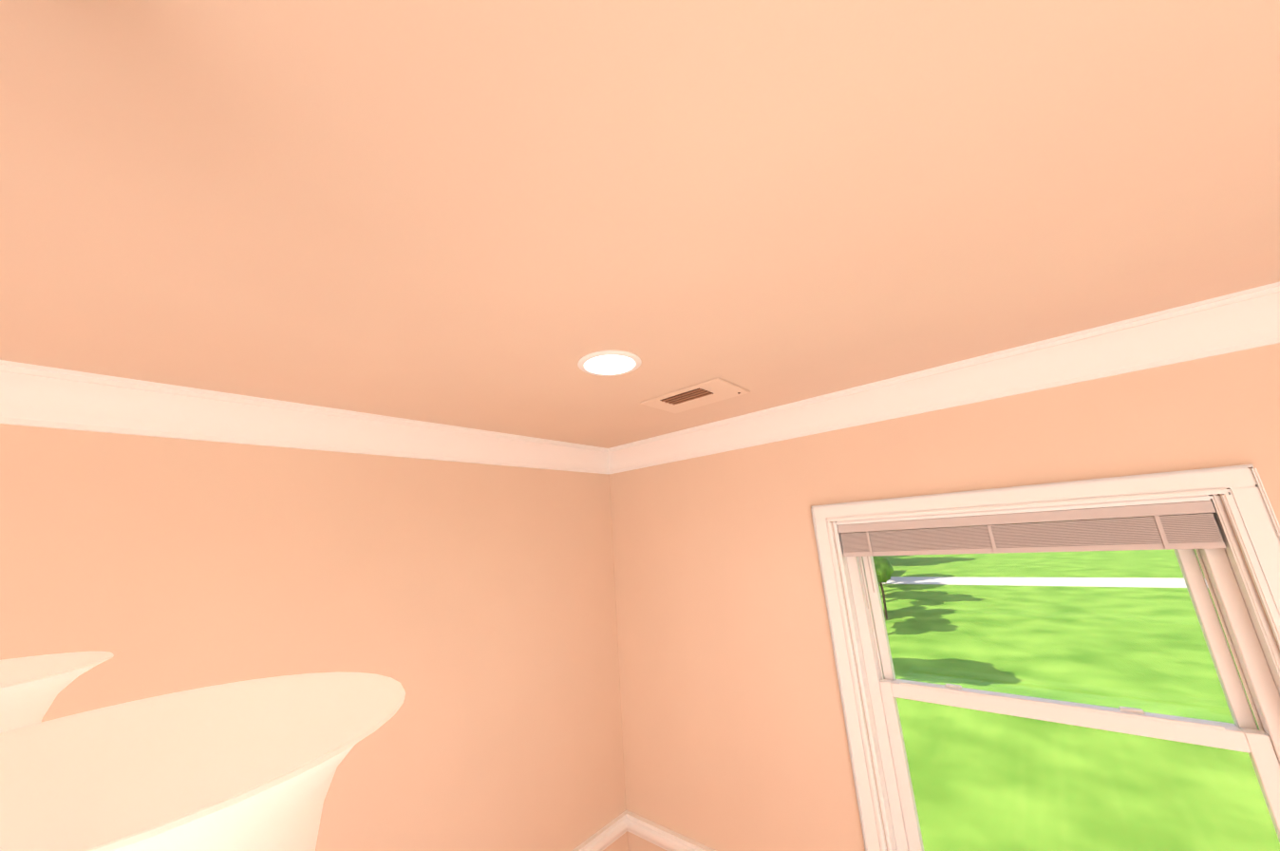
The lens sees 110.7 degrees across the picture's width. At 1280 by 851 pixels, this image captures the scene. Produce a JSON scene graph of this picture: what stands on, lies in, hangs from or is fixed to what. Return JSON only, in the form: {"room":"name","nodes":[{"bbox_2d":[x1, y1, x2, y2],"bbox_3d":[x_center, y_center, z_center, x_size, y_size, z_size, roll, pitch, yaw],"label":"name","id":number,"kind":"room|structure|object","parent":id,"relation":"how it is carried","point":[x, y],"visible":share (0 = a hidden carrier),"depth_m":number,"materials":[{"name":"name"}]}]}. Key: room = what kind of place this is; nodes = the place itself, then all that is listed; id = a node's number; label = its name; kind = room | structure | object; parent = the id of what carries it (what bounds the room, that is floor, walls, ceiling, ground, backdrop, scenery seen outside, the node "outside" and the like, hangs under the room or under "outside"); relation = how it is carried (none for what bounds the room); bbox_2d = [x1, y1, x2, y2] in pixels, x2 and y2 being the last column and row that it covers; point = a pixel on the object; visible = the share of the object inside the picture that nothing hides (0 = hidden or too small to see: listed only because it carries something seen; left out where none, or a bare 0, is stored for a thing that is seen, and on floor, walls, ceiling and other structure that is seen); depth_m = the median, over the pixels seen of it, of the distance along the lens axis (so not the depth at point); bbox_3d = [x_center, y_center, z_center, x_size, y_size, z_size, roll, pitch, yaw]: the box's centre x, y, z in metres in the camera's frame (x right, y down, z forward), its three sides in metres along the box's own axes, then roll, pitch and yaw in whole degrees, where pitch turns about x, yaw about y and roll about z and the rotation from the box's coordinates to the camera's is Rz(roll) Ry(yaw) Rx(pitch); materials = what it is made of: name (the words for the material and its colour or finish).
{"room":"dining room","nodes":[
{"label":"dining room","id":0,"kind":"room"},
{"bbox_2d":[0,423,628,850],"bbox_3d":[-1.842,0.929,0.093,0.160,2.354,5.520,-15,-18,39],"label":"wall","id":1,"kind":"structure","parent":0,"point":[471,608],"depth_m":1.31,"materials":[{"name":"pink paint"}]},
{"bbox_2d":[0,359,611,474],"bbox_3d":[-1.826,-0.182,0.289,0.082,0.112,5.200,-15,-18,39],"label":"crown molding","id":2,"kind":"structure","parent":1,"relation":"attached to","point":[40,396],"depth_m":1.17,"materials":[{"name":"white wood"}]},
{"bbox_2d":[0,0,1279,448],"bbox_3d":[-0.092,-0.774,-1.121,5.020,0.120,5.520,-15,-18,39],"label":"ceiling","id":3,"kind":"structure","parent":0,"point":[496,215],"depth_m":0.56,"materials":[{"name":"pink paint"}]},
{"bbox_2d":[0,651,405,850],"bbox_3d":[-0.415,0.001,0.178,0.484,0.708,0.489,-15,-18,39],"label":"chandelier","id":4,"kind":"object","parent":3,"relation":"hanging from","point":[252,764],"visible":1,"depth_m":0.20,"materials":[{"name":"white glass"}]},
{"bbox_2d":[577,350,641,376],"bbox_3d":[-0.076,-0.153,1.106,0.160,0.006,0.160,-15,-18,39],"label":"recessed light","id":5,"kind":"object","parent":3,"relation":"in","point":[608,363],"visible":1,"depth_m":1.09,"materials":[{"name":"white"}]},
{"bbox_2d":[640,377,750,413],"bbox_3d":[0.175,-0.088,1.429,0.300,0.008,0.200,-15,-18,39],"label":"ceiling vent","id":6,"kind":"object","parent":3,"relation":"in","point":[707,392],"visible":1,"depth_m":1.41,"materials":[{"name":"orange metal"}]},
{"bbox_2d":[609,342,1279,850],"bbox_3d":[1.742,0.800,0.573,4.700,2.354,0.160,-15,-18,39],"label":"wall","id":7,"kind":"structure","parent":0,"point":[733,726],"depth_m":1.55,"materials":[{"name":"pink paint"}]},
{"bbox_2d":[607,282,1279,473],"bbox_3d":[1.580,-0.299,0.761,4.500,0.112,0.082,-15,-18,39],"label":"crown molding","id":8,"kind":"structure","parent":7,"relation":"attached to","point":[1247,319],"depth_m":1.22,"materials":[{"name":"white wood"}]},
{"bbox_2d":[810,463,1279,850],"bbox_3d":[1.050,0.759,1.167,0.998,1.169,0.212,-15,-18,39],"label":"window","id":9,"kind":"structure","parent":7,"relation":"in","point":[1245,626],"depth_m":1.13,"materials":[{"name":"white wood"}]},
{"bbox_2d":[837,500,1225,608],"bbox_3d":[0.997,0.383,1.229,0.814,0.263,0.038,-15,-18,39],"label":"window blind","id":10,"kind":"object","parent":9,"relation":"attached to","point":[1158,530],"visible":0.96,"depth_m":1.16,"materials":[{"name":"beige"}]},
{"label":"outside","id":11,"kind":"structure","parent":0,"visible":0},
{"bbox_2d":[878,548,1279,850],"bbox_3d":[31.959,15.295,52.149,140.000,0.220,119.540,-15,-18,39],"label":"ground","id":12,"kind":"structure","parent":11,"point":[1126,641],"depth_m":9.74,"materials":[{"name":"green plant"}]},
{"bbox_2d":[872,555,893,619],"bbox_3d":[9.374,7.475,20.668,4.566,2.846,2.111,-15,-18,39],"label":"tree","id":13,"kind":"object","parent":12,"relation":"on","point":[887,570],"depth_m":19.40,"materials":[{"name":"green plant"}]},
{"bbox_3d":[-1.760,0.046,-3.414,4.700,2.354,0.160,-15,-18,39],"label":"wall","id":14,"kind":"structure","parent":0,"visible":0},
{"bbox_2d":[571,809,627,850],"bbox_3d":[-1.745,1.304,-0.063,0.024,0.070,5.200,-15,-18,39],"label":"trim","id":15,"kind":"structure","parent":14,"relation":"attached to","point":[605,837],"depth_m":1.77,"materials":[{"name":"white"}]},
{"bbox_2d":[624,809,715,850],"bbox_3d":[1.701,1.185,0.412,4.620,0.070,0.024,-15,-18,39],"label":"trim","id":16,"kind":"structure","parent":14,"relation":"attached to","point":[658,835],"depth_m":1.75,"materials":[{"name":"white"}]}
]}

